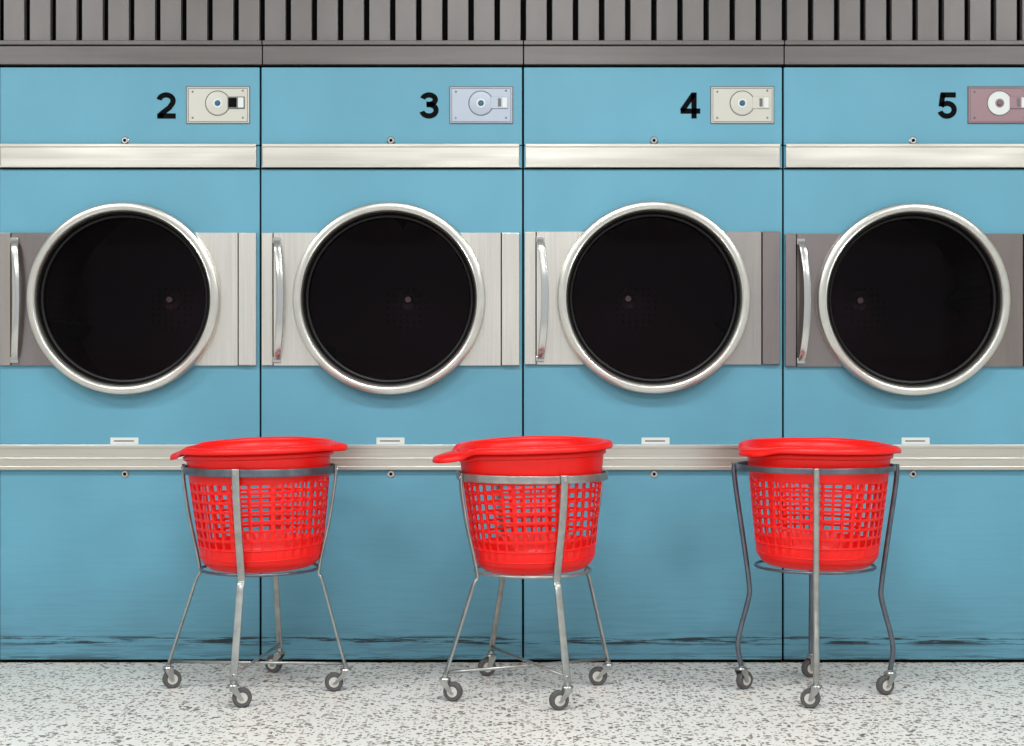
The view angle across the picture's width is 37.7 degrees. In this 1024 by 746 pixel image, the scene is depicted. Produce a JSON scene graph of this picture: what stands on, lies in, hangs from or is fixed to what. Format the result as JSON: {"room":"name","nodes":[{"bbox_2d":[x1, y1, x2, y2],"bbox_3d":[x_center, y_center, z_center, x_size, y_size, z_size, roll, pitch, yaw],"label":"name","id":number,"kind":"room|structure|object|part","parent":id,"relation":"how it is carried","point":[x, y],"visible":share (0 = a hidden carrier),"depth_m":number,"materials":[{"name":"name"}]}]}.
{"room":"laundry","nodes":[
{"label":"laundry","id":0,"kind":"room"},
{"bbox_2d":[0,627,1023,745],"bbox_3d":[0.000,0.895,0.950,8.400,0.050,8.900,0,0,0],"label":"floor","id":1,"kind":"structure","parent":0,"point":[42,703],"depth_m":3.90,"materials":[{"name":"stone"}]},
{"bbox_2d":[0,67,261,661],"bbox_3d":[-1.147,-0.025,4.827,0.782,1.791,0.747,0,0,0],"label":"dryer","id":2,"kind":"object","parent":1,"relation":"on","point":[130,197],"visible":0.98,"depth_m":4.50,"materials":[{"name":"blue metal"}]},
{"bbox_3d":[-1.482,-0.217,4.472,0.023,0.369,0.046,0,0,-24],"label":"handle","id":3,"kind":"part","parent":2,"relation":"part of","materials":[{"name":"silver metal"}]},
{"bbox_3d":[-1.147,0.252,4.494,0.782,0.072,0.012,0,0,0],"label":"trim","id":4,"kind":"part","parent":2,"relation":"part of","materials":[{"name":"metal"}]},
{"bbox_2d":[114,440,133,441],"bbox_3d":[-1.164,0.204,4.498,0.060,0.004,0.001,0,0,0],"label":"print","id":5,"kind":"object","parent":2,"relation":"on","point":[114,440],"depth_m":4.50,"materials":[{"name":"grey metal"}]},
{"bbox_3d":[-1.158,-0.222,4.487,0.484,0.484,0.010,0,0,0],"label":"door glass","id":6,"kind":"part","parent":2,"relation":"part of","materials":[{"name":"black glass"}]},
{"bbox_3d":[-1.149,-0.651,4.494,0.766,0.069,0.012,0,0,0],"label":"trim","id":7,"kind":"part","parent":2,"relation":"part of","materials":[{"name":"metal"}]},
{"bbox_3d":[-1.147,0.541,4.506,0.778,0.638,0.012,0,0,0],"label":"panel","id":8,"kind":"part","parent":2,"relation":"part of","materials":[{"name":"blue metal"}]},
{"bbox_3d":[-1.147,-0.231,4.506,0.778,0.900,0.012,0,0,0],"label":"door panel","id":9,"kind":"part","parent":2,"relation":"part of","materials":[{"name":"blue metal"}]},
{"bbox_3d":[-1.147,-0.800,4.506,0.778,0.233,0.012,0,0,0],"label":"control panel","id":10,"kind":"part","parent":2,"relation":"part of","materials":[{"name":"blue metal"}]},
{"bbox_3d":[-0.882,-0.808,4.493,0.028,0.028,0.001,0,0,0],"label":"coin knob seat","id":11,"kind":"part","parent":2,"relation":"part of","materials":[{"name":"white"}]},
{"bbox_3d":[-0.881,-0.803,4.497,0.188,0.110,0.005,0,0,0],"label":"coin plate","id":12,"kind":"part","parent":2,"relation":"part of","materials":[{"name":"grey metal"}]},
{"bbox_3d":[-0.827,-0.810,4.493,0.051,0.036,0.004,0,0,0],"label":"coin slot frame","id":13,"kind":"part","parent":2,"relation":"part of","materials":[{"name":"grey metal"}]},
{"bbox_2d":[162,437,351,707],"bbox_3d":[-0.696,0.527,4.128,0.444,0.687,0.443,0,0,39],"label":"cart","id":14,"kind":"object","parent":1,"relation":"on","point":[274,462],"visible":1,"depth_m":4.00,"materials":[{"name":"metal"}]},
{"bbox_3d":[-0.903,0.528,4.137,0.096,0.554,0.016,0,0,2],"label":"leg","id":15,"kind":"part","parent":14,"relation":"part of","materials":[{"name":"metal"}]},
{"bbox_3d":[-0.720,0.528,3.934,0.020,0.554,0.072,0,0,8],"label":"leg","id":16,"kind":"part","parent":14,"relation":"part of","materials":[{"name":"metal"}]},
{"bbox_2d":[170,437,347,572],"bbox_3d":[-0.695,0.359,4.128,0.485,0.351,0.444,0,0,0],"label":"basket","id":17,"kind":"object","parent":14,"relation":"on","point":[274,462],"depth_m":4.00,"materials":[{"name":"red plastic"}]},
{"bbox_3d":[-0.677,0.528,4.324,0.016,0.554,0.066,0,0,5],"label":"leg","id":18,"kind":"part","parent":14,"relation":"part of","materials":[{"name":"metal"}]},
{"bbox_3d":[-0.492,0.528,4.112,0.081,0.554,0.016,0,0,5],"label":"leg","id":19,"kind":"part","parent":14,"relation":"part of","materials":[{"name":"metal"}]},
{"bbox_2d":[261,67,521,661],"bbox_3d":[-0.361,-0.025,4.827,0.784,1.791,0.747,0,0,0],"label":"dryer","id":20,"kind":"object","parent":1,"relation":"on","point":[391,197],"visible":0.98,"depth_m":4.50,"materials":[{"name":"blue metal"}]},
{"bbox_3d":[-0.697,-0.217,4.472,0.023,0.369,0.046,0,0,-24],"label":"handle","id":21,"kind":"part","parent":20,"relation":"part of","materials":[{"name":"silver metal"}]},
{"bbox_2d":[380,440,399,441],"bbox_3d":[-0.366,0.204,4.498,0.060,0.004,0.001,0,0,0],"label":"print","id":22,"kind":"object","parent":20,"relation":"on","point":[380,440],"depth_m":4.50,"materials":[{"name":"grey metal"}]},
{"bbox_3d":[-0.366,-0.222,4.487,0.484,0.484,0.010,0,0,0],"label":"door glass","id":23,"kind":"part","parent":20,"relation":"part of","materials":[{"name":"black glass"}]},
{"bbox_3d":[-0.363,-0.651,4.494,0.770,0.069,0.012,0,0,0],"label":"trim","id":24,"kind":"part","parent":20,"relation":"part of","materials":[{"name":"metal"}]},
{"bbox_3d":[-0.361,-0.231,4.506,0.782,0.900,0.012,0,0,0],"label":"door panel","id":25,"kind":"part","parent":20,"relation":"part of","materials":[{"name":"blue metal"}]},
{"bbox_3d":[-0.361,0.541,4.506,0.782,0.638,0.012,0,0,0],"label":"panel","id":26,"kind":"part","parent":20,"relation":"part of","materials":[{"name":"blue metal"}]},
{"bbox_3d":[-0.361,-0.800,4.506,0.782,0.233,0.012,0,0,0],"label":"control panel","id":27,"kind":"part","parent":20,"relation":"part of","materials":[{"name":"blue metal"}]},
{"bbox_3d":[-0.361,0.252,4.494,0.784,0.072,0.012,0,0,0],"label":"trim","id":28,"kind":"part","parent":20,"relation":"part of","materials":[{"name":"metal"}]},
{"bbox_3d":[-0.093,-0.808,4.493,0.028,0.028,0.001,0,0,0],"label":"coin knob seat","id":29,"kind":"part","parent":20,"relation":"part of","materials":[{"name":"white"}]},
{"bbox_3d":[-0.092,-0.803,4.497,0.188,0.110,0.005,0,0,0],"label":"coin plate","id":30,"kind":"part","parent":20,"relation":"part of","materials":[{"name":"grey metal"}]},
{"bbox_3d":[-0.037,-0.810,4.493,0.051,0.036,0.004,0,0,0],"label":"coin slot frame","id":31,"kind":"part","parent":20,"relation":"part of","materials":[{"name":"grey metal"}]},
{"bbox_2d":[432,436,613,709],"bbox_3d":[0.048,0.525,4.090,0.451,0.691,0.441,0,0,25],"label":"cart","id":32,"kind":"object","parent":1,"relation":"on","point":[561,462],"visible":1,"depth_m":3.96,"materials":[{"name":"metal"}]},
{"bbox_3d":[-0.136,0.535,4.004,0.099,0.539,0.016,0,0,-24],"label":"leg","id":33,"kind":"part","parent":32,"relation":"part of","materials":[{"name":"metal"}]},
{"bbox_3d":[-0.040,0.535,4.276,0.016,0.539,0.098,0,0,-27],"label":"leg","id":34,"kind":"part","parent":32,"relation":"part of","materials":[{"name":"metal"}]},
{"bbox_2d":[432,436,612,574],"bbox_3d":[0.031,0.357,4.088,0.492,0.356,0.442,0,0,0],"label":"basket","id":35,"kind":"object","parent":32,"relation":"on","point":[561,462],"depth_m":3.95,"materials":[{"name":"red plastic"}]},
{"bbox_3d":[0.131,0.535,3.909,0.020,0.539,0.073,0,0,-23],"label":"leg","id":36,"kind":"part","parent":32,"relation":"part of","materials":[{"name":"metal"}]},
{"bbox_3d":[0.236,0.535,4.165,0.074,0.539,0.016,0,0,-23],"label":"leg","id":37,"kind":"part","parent":32,"relation":"part of","materials":[{"name":"metal"}]},
{"bbox_2d":[522,67,781,661],"bbox_3d":[0.422,-0.025,4.827,0.777,1.791,0.747,0,0,0],"label":"dryer","id":38,"kind":"object","parent":1,"relation":"on","point":[652,196],"visible":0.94,"depth_m":4.50,"materials":[{"name":"blue metal"}]},
{"bbox_3d":[0.090,-0.221,4.471,0.023,0.369,0.046,0,0,-24],"label":"handle","id":39,"kind":"part","parent":38,"relation":"part of","materials":[{"name":"silver metal"}]},
{"bbox_3d":[0.421,-0.651,4.494,0.762,0.069,0.012,0,0,0],"label":"trim","id":40,"kind":"part","parent":38,"relation":"part of","materials":[{"name":"metal"}]},
{"bbox_3d":[0.423,0.541,4.506,0.774,0.638,0.012,0,0,0],"label":"panel","id":41,"kind":"part","parent":38,"relation":"part of","materials":[{"name":"blue metal"}]},
{"bbox_3d":[0.423,-0.231,4.506,0.774,0.900,0.012,0,0,0],"label":"door panel","id":42,"kind":"part","parent":38,"relation":"part of","materials":[{"name":"blue metal"}]},
{"bbox_3d":[0.423,-0.225,4.487,0.484,0.484,0.010,0,0,0],"label":"door glass","id":43,"kind":"part","parent":38,"relation":"part of","materials":[{"name":"black glass"}]},
{"bbox_3d":[0.423,-0.800,4.506,0.774,0.233,0.012,0,0,0],"label":"control panel","id":44,"kind":"part","parent":38,"relation":"part of","materials":[{"name":"blue metal"}]},
{"bbox_2d":[645,440,664,441],"bbox_3d":[0.429,0.204,4.498,0.060,0.004,0.001,0,0,0],"label":"print","id":45,"kind":"object","parent":38,"relation":"on","point":[645,440],"depth_m":4.50,"materials":[{"name":"grey metal"}]},
{"bbox_3d":[0.422,0.252,4.494,0.777,0.072,0.012,0,0,0],"label":"trim","id":46,"kind":"part","parent":38,"relation":"part of","materials":[{"name":"metal"}]},
{"bbox_3d":[0.691,-0.803,4.497,0.188,0.110,0.005,0,0,0],"label":"coin plate","id":47,"kind":"part","parent":38,"relation":"part of","materials":[{"name":"grey metal"}]},
{"bbox_3d":[0.690,-0.808,4.493,0.028,0.028,0.001,0,0,0],"label":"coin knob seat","id":48,"kind":"part","parent":38,"relation":"part of","materials":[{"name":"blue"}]},
{"bbox_3d":[0.746,-0.810,4.493,0.051,0.036,0.004,0,0,0],"label":"coin slot frame","id":49,"kind":"part","parent":38,"relation":"part of","materials":[{"name":"grey metal"}]},
{"bbox_2d":[731,437,900,707],"bbox_3d":[0.832,0.527,4.089,0.440,0.686,0.436,0,0,43],"label":"cart","id":50,"kind":"object","parent":1,"relation":"on","point":[814,462],"visible":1,"depth_m":3.97,"materials":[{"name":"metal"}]},
{"bbox_3d":[0.632,0.526,4.123,0.057,0.558,0.017,0,0,10],"label":"leg","id":51,"kind":"part","parent":50,"relation":"part of","materials":[{"name":"metal"}]},
{"bbox_3d":[0.856,0.526,4.285,0.017,0.557,0.057,0,0,9],"label":"leg","id":52,"kind":"part","parent":50,"relation":"part of","materials":[{"name":"metal"}]},
{"bbox_3d":[0.790,0.526,3.896,0.017,0.558,0.057,0,0,10],"label":"leg","id":53,"kind":"part","parent":50,"relation":"part of","materials":[{"name":"metal"}]},
{"bbox_2d":[735,437,900,570],"bbox_3d":[0.833,0.354,4.096,0.444,0.340,0.450,0,0,0],"label":"basket","id":54,"kind":"object","parent":50,"relation":"on","point":[814,462],"depth_m":3.96,"materials":[{"name":"red plastic"}]},
{"bbox_3d":[1.022,0.526,4.066,0.057,0.558,0.017,0,0,7],"label":"leg","id":55,"kind":"part","parent":50,"relation":"part of","materials":[{"name":"metal"}]},
{"bbox_2d":[781,67,1023,661],"bbox_3d":[1.204,-0.025,4.827,0.780,1.791,0.747,0,0,0],"label":"dryer","id":56,"kind":"object","parent":1,"relation":"on","point":[903,187],"visible":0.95,"depth_m":4.50,"materials":[{"name":"blue metal"}]},
{"bbox_3d":[0.870,-0.214,4.471,0.023,0.369,0.046,0,0,-24],"label":"handle","id":57,"kind":"part","parent":56,"relation":"part of","materials":[{"name":"silver metal"}]},
{"bbox_3d":[1.204,0.541,4.506,0.777,0.638,0.012,0,0,0],"label":"panel","id":58,"kind":"part","parent":56,"relation":"part of","materials":[{"name":"blue metal"}]},
{"bbox_3d":[1.204,-0.231,4.506,0.777,0.900,0.012,0,0,0],"label":"door panel","id":59,"kind":"part","parent":56,"relation":"part of","materials":[{"name":"blue metal"}]},
{"bbox_3d":[1.204,-0.800,4.506,0.777,0.233,0.012,0,0,0],"label":"control panel","id":60,"kind":"part","parent":56,"relation":"part of","materials":[{"name":"blue metal"}]},
{"bbox_3d":[1.202,-0.651,4.494,0.765,0.069,0.012,0,0,0],"label":"trim","id":61,"kind":"part","parent":56,"relation":"part of","materials":[{"name":"metal"}]},
{"bbox_3d":[1.196,-0.219,4.487,0.484,0.484,0.010,0,0,0],"label":"door glass","id":62,"kind":"part","parent":56,"relation":"part of","materials":[{"name":"black glass"}]},
{"bbox_2d":[905,440,924,441],"bbox_3d":[1.209,0.204,4.498,0.060,0.004,0.001,0,0,0],"label":"print","id":63,"kind":"object","parent":56,"relation":"on","point":[905,440],"depth_m":4.50,"materials":[{"name":"grey metal"}]},
{"bbox_3d":[1.204,0.252,4.494,0.780,0.072,0.012,0,0,0],"label":"trim","id":64,"kind":"part","parent":56,"relation":"part of","materials":[{"name":"metal"}]},
{"bbox_3d":[1.462,-0.803,4.497,0.188,0.110,0.005,0,0,0],"label":"coin plate","id":65,"kind":"part","parent":56,"relation":"part of","materials":[{"name":"red"}]},
{"bbox_3d":[1.461,-0.808,4.493,0.028,0.028,0.001,0,0,0],"label":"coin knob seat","id":66,"kind":"part","parent":56,"relation":"part of","materials":[{"name":"red"}]},
{"bbox_3d":[1.516,-0.810,4.493,0.051,0.036,0.004,0,0,0],"label":"coin slot frame","id":67,"kind":"part","parent":56,"relation":"part of","materials":[{"name":"red"}]},
{"bbox_3d":[0.000,-1.830,4.525,8.400,0.400,0.050,0,0,0],"label":"wall","id":68,"kind":"structure","parent":0,"visible":0},
{"bbox_2d":[0,0,1023,68],"bbox_3d":[0.029,-1.276,4.519,4.701,0.709,0.062,0,0,0],"label":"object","id":69,"kind":"object","parent":68,"relation":"in","point":[33,33],"visible":1,"depth_m":4.50,"materials":[{"name":"grey"}]},
{"bbox_3d":[-1.144,-0.953,4.518,0.788,0.056,0.044,0,0,0],"label":"rail","id":70,"kind":"part","parent":69,"relation":"part of","materials":[{"name":"metal"}]},
{"bbox_3d":[-0.357,-0.953,4.518,0.780,0.056,0.044,0,0,0],"label":"rail","id":71,"kind":"part","parent":69,"relation":"part of","materials":[{"name":"metal"}]},
{"bbox_3d":[0.425,-0.953,4.518,0.778,0.056,0.044,0,0,0],"label":"rail","id":72,"kind":"part","parent":69,"relation":"part of","materials":[{"name":"metal"}]},
{"bbox_3d":[1.206,-0.953,4.518,0.777,0.056,0.044,0,0,0],"label":"rail","id":73,"kind":"part","parent":69,"relation":"part of","materials":[{"name":"metal"}]}
]}

